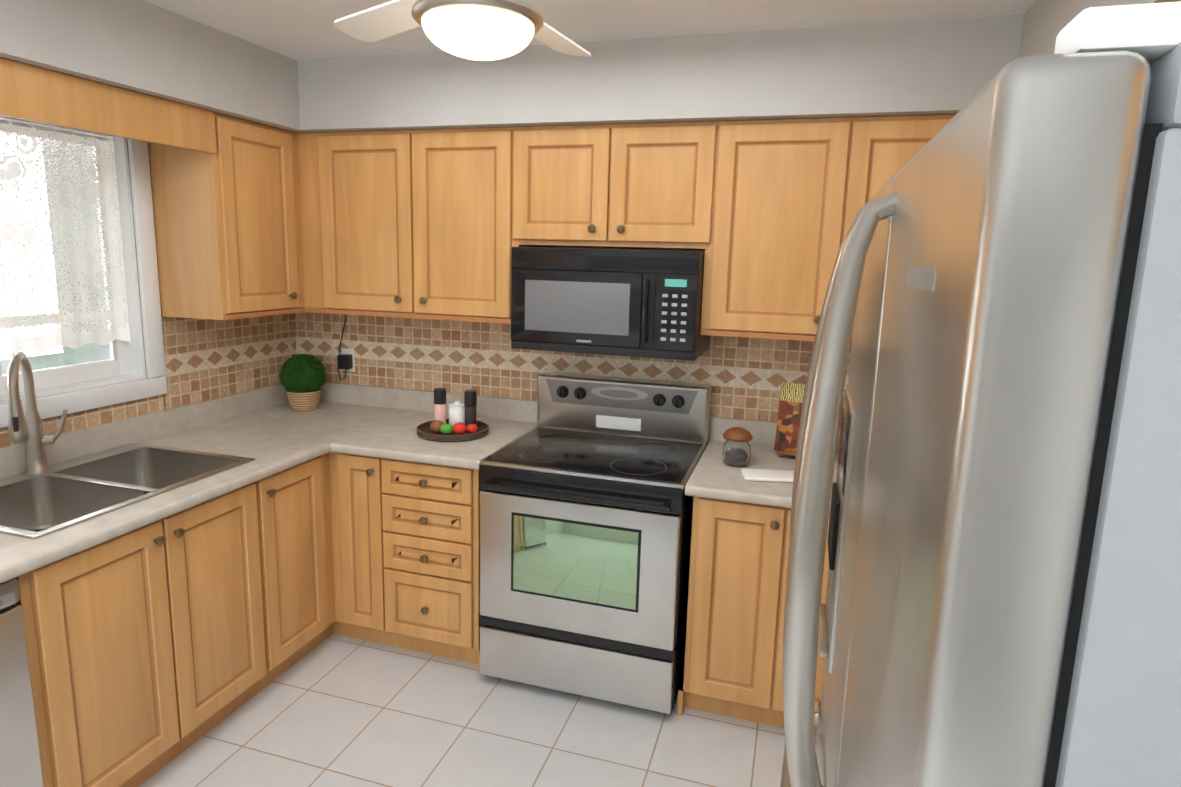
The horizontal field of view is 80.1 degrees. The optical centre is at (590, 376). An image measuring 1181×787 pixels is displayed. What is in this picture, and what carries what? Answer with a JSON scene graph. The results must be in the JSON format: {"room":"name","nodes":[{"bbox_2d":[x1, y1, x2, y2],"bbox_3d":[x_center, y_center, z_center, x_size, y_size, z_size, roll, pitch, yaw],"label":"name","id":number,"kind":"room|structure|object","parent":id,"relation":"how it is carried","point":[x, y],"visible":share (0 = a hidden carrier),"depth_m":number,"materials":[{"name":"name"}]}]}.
{"room":"kitchen","nodes":[
{"label":"kitchen","id":0,"kind":"room"},
{"bbox_2d":[3,138,147,403],"bbox_3d":[-2.343,0.197,1.142,0.160,2.420,5.220,4,10,16],"label":"wall","id":1,"kind":"structure","parent":0,"point":[138,284],"depth_m":2.69,"materials":[{"name":"paint"}]},
{"bbox_2d":[0,115,166,427],"bbox_3d":[-1.942,-0.386,2.294,0.182,1.080,1.050,4,10,16],"label":"window","id":2,"kind":"structure","parent":1,"relation":"in","point":[62,369],"depth_m":2.63,"materials":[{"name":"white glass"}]},
{"bbox_2d":[0,117,130,355],"bbox_3d":[-1.919,-0.445,2.278,0.012,0.773,0.866,4,10,16],"label":"lace curtain","id":3,"kind":"object","parent":2,"relation":"hanging from","point":[67,336],"visible":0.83,"depth_m":2.46,"materials":[{"name":"white fabric"}]},
{"bbox_2d":[0,383,288,474],"bbox_3d":[-1.859,0.255,2.455,0.019,0.100,2.464,4,10,16],"label":"backsplash","id":4,"kind":"structure","parent":1,"relation":"attached to","point":[142,427],"depth_m":2.83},
{"bbox_2d":[0,313,295,447],"bbox_3d":[-1.998,-0.056,1.947,0.004,0.685,3.420,4,10,16],"label":"tile backsplash","id":5,"kind":"structure","parent":1,"relation":"attached to","point":[206,359],"depth_m":3.06,"materials":[{"name":"tile"}]},
{"bbox_2d":[136,106,303,319],"bbox_3d":[-1.488,-0.644,2.920,0.338,0.770,0.465,4,10,16],"label":"upper cabinet","id":6,"kind":"object","parent":1,"relation":"attached to","point":[254,220],"depth_m":2.74,"materials":[{"name":"brown wood"}]},
{"bbox_2d":[138,634,816,786],"bbox_3d":[-0.669,1.571,0.849,3.610,0.100,5.420,4,10,16],"label":"floor","id":7,"kind":"structure","parent":0,"point":[334,710],"depth_m":2.44,"materials":[{"name":"tile"}]},
{"bbox_2d":[0,578,43,786],"bbox_3d":[-1.787,0.931,1.591,0.636,0.851,0.610,4,10,16],"label":"dishwasher","id":8,"kind":"object","parent":7,"relation":"on","point":[20,762],"visible":0.96,"depth_m":1.73,"materials":[{"name":"grey metal"}]},
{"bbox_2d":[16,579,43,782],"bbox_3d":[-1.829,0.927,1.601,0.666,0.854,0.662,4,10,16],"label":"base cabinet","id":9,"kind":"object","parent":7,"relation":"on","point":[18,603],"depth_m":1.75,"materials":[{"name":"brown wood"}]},
{"bbox_2d":[20,431,335,786],"bbox_3d":[-1.554,0.785,2.470,0.678,0.854,1.213,4,10,16],"label":"base cabinet","id":10,"kind":"object","parent":7,"relation":"on","point":[186,575],"depth_m":2.20,"materials":[{"name":"brown wood"}]},
{"bbox_2d":[0,403,407,546],"bbox_3d":[-1.536,0.348,2.372,0.703,0.038,2.468,4,10,16],"label":"countertop","id":11,"kind":"structure","parent":10,"relation":"on","point":[237,420],"depth_m":3.05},
{"bbox_2d":[7,351,71,474],"bbox_3d":[-1.783,0.125,2.241,0.198,0.419,0.235,4,10,16],"label":"faucet","id":12,"kind":"object","parent":11,"relation":"on","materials":[{"name":"silver metal"}]},
{"bbox_2d":[0,439,259,538],"bbox_3d":[-1.608,0.434,2.288,0.574,0.197,0.774,4,10,16],"label":"sink","id":13,"kind":"object","parent":11,"relation":"in","point":[81,488],"depth_m":2.31,"materials":[{"name":"silver metal"}]},
{"bbox_2d":[279,354,325,410],"bbox_3d":[-1.376,0.023,3.369,0.208,0.269,0.211,4,10,16],"label":"topiary plant","id":14,"kind":"object","parent":11,"relation":"on","point":[302,377],"visible":1,"depth_m":3.31,"materials":[{"name":"green plant"}]},
{"bbox_2d":[0,411,536,582],"bbox_3d":[-0.947,0.393,2.198,0.769,0.038,2.468,4,10,16],"label":"countertop","id":15,"kind":"structure","parent":10,"relation":"on","point":[397,440],"depth_m":2.47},
{"bbox_2d":[416,388,488,441],"bbox_3d":[-0.585,0.155,2.985,0.304,0.180,0.304,4,10,16],"label":"tray","id":16,"kind":"object","parent":15,"relation":"on","point":[461,423],"visible":1,"depth_m":3.00,"materials":[{"name":"wood"}]},
{"bbox_2d":[332,455,481,672],"bbox_3d":[-0.670,0.696,3.125,0.708,0.854,0.648,4,10,16],"label":"base cabinet","id":17,"kind":"object","parent":7,"relation":"on","point":[406,536],"depth_m":2.81,"materials":[{"name":"brown wood"}]},
{"bbox_2d":[479,372,710,713],"bbox_3d":[0.029,0.622,2.832,0.764,1.135,0.714,4,10,16],"label":"range","id":18,"kind":"object","parent":7,"relation":"on","point":[583,510],"visible":1,"depth_m":2.58,"materials":[{"name":"silver metal"}]},
{"bbox_2d":[677,445,707,715],"bbox_3d":[0.044,0.751,2.914,0.820,0.854,0.648,4,10,16],"label":"base cabinet","id":19,"kind":"object","parent":7,"relation":"on","point":[691,515],"depth_m":2.51,"materials":[{"name":"brown wood"}]},
{"bbox_2d":[684,499,829,734],"bbox_3d":[0.747,0.806,2.705,0.688,0.854,0.648,4,10,16],"label":"base cabinet","id":20,"kind":"object","parent":7,"relation":"on","point":[740,553],"depth_m":2.44,"materials":[{"name":"brown wood"}]},
{"bbox_2d":[685,439,838,514],"bbox_3d":[0.721,0.364,2.628,0.629,0.038,0.673,4,10,16],"label":"countertop","id":21,"kind":"structure","parent":20,"relation":"on","point":[711,478],"depth_m":2.45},
{"bbox_2d":[722,427,752,466],"bbox_3d":[0.553,0.262,2.651,0.112,0.142,0.112,4,10,16],"label":"cookie jar","id":22,"kind":"object","parent":21,"relation":"on","point":[736,451],"visible":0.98,"depth_m":2.61,"materials":[{"name":"clear glass"}]},
{"bbox_2d":[741,468,793,482],"bbox_3d":[0.644,0.354,2.506,0.200,0.014,0.110,2,10,5],"label":"folded towel","id":23,"kind":"object","parent":21,"relation":"on","point":[785,476],"visible":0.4,"depth_m":2.48,"materials":[{"name":"white fabric"}]},
{"bbox_2d":[774,382,805,455],"bbox_3d":[0.842,0.179,2.757,0.220,0.285,0.145,4,10,16],"label":"package","id":24,"kind":"object","parent":21,"relation":"on","point":[789,413],"visible":0.38,"depth_m":2.78,"materials":[{"name":"multicoloured"}]},
{"bbox_2d":[780,1,1180,786],"bbox_3d":[0.683,0.652,0.829,0.926,1.787,0.933,4,10,16],"label":"fridge","id":25,"kind":"object","parent":7,"relation":"on","point":[1002,493],"visible":1,"depth_m":0.39,"materials":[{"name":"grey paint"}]},
{"bbox_2d":[144,0,1035,60],"bbox_3d":[-0.603,-0.912,0.422,3.610,0.100,5.420,4,10,16],"label":"ceiling","id":26,"kind":"structure","parent":0,"point":[298,30],"depth_m":2.28,"materials":[{"name":"paint"}]},
{"bbox_2d":[0,0,299,132],"bbox_3d":[-2.052,-0.840,0.882,0.390,0.273,5.220,4,10,16],"label":"soffit","id":27,"kind":"structure","parent":26,"relation":"attached to","point":[140,46],"depth_m":2.28,"materials":[{"name":"paint"}]},
{"bbox_2d":[334,0,590,60],"bbox_3d":[-0.225,-0.880,1.569,1.030,0.328,1.013,4,10,16],"label":"ceiling fan","id":28,"kind":"object","parent":26,"relation":"hanging from","point":[484,30],"visible":1,"depth_m":1.52,"materials":[{"name":"silver metal"}]},
{"bbox_2d":[296,15,1019,132],"bbox_3d":[0.102,-1.101,2.734,2.640,0.273,0.385,4,10,16],"label":"soffit","id":29,"kind":"structure","parent":26,"relation":"attached to","point":[941,67],"depth_m":2.48,"materials":[{"name":"paint"}]},
{"bbox_2d":[1012,0,1180,60],"bbox_3d":[0.847,-0.615,0.022,0.365,0.273,5.220,4,10,16],"label":"soffit","id":30,"kind":"structure","parent":26,"relation":"attached to","point":[1037,30],"depth_m":1.92,"materials":[{"name":"paint"}]},
{"bbox_2d":[547,246,711,442],"bbox_3d":[0.141,-0.081,3.146,3.610,2.420,0.100,4,10,16],"label":"wall","id":31,"kind":"structure","parent":0,"point":[640,249],"depth_m":3.02,"materials":[{"name":"paint"}]},
{"bbox_2d":[316,127,519,323],"bbox_3d":[-0.681,-0.649,3.073,0.920,0.770,0.338,4,10,16],"label":"upper cabinet","id":32,"kind":"object","parent":31,"relation":"attached to","point":[417,224],"depth_m":2.91,"materials":[{"name":"brown wood"}]},
{"bbox_2d":[296,312,851,427],"bbox_3d":[0.139,-0.055,3.096,3.380,0.405,0.004,4,10,16],"label":"tile backsplash","id":33,"kind":"structure","parent":31,"relation":"attached to","point":[742,377],"depth_m":3.26,"materials":[{"name":"tile"}]},
{"bbox_2d":[337,315,354,380],"bbox_3d":[-1.226,-0.153,3.469,0.099,0.366,0.058,4,10,16],"label":"electrical outlet","id":34,"kind":"object","parent":33,"relation":"attached to","point":[346,360],"visible":0.98,"depth_m":3.48,"materials":[{"name":"white plastic"}]},
{"bbox_2d":[319,382,840,450],"bbox_3d":[0.115,0.191,3.130,3.362,0.100,0.019,4,10,16],"label":"backsplash","id":35,"kind":"structure","parent":31,"relation":"attached to","point":[764,432],"depth_m":3.33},
{"bbox_2d":[520,121,719,253],"bbox_3d":[0.118,-0.745,2.810,0.781,0.450,0.338,4,10,16],"label":"upper cabinet","id":36,"kind":"object","parent":31,"relation":"attached to","point":[644,185],"depth_m":2.64,"materials":[{"name":"brown wood"}]},
{"bbox_2d":[511,247,709,360],"bbox_3d":[0.090,-0.307,2.831,0.735,0.400,0.451,4,10,16],"label":"microwave","id":37,"kind":"object","parent":36,"relation":"attached to","point":[633,303],"visible":0.96,"depth_m":2.65,"materials":[{"name":"black plastic"}]},
{"bbox_2d":[700,115,954,343],"bbox_3d":[0.909,-0.525,2.602,0.921,0.770,0.338,4,10,16],"label":"upper cabinet","id":38,"kind":"object","parent":31,"relation":"attached to","point":[789,192],"depth_m":2.49,"materials":[{"name":"brown wood"}]}
]}

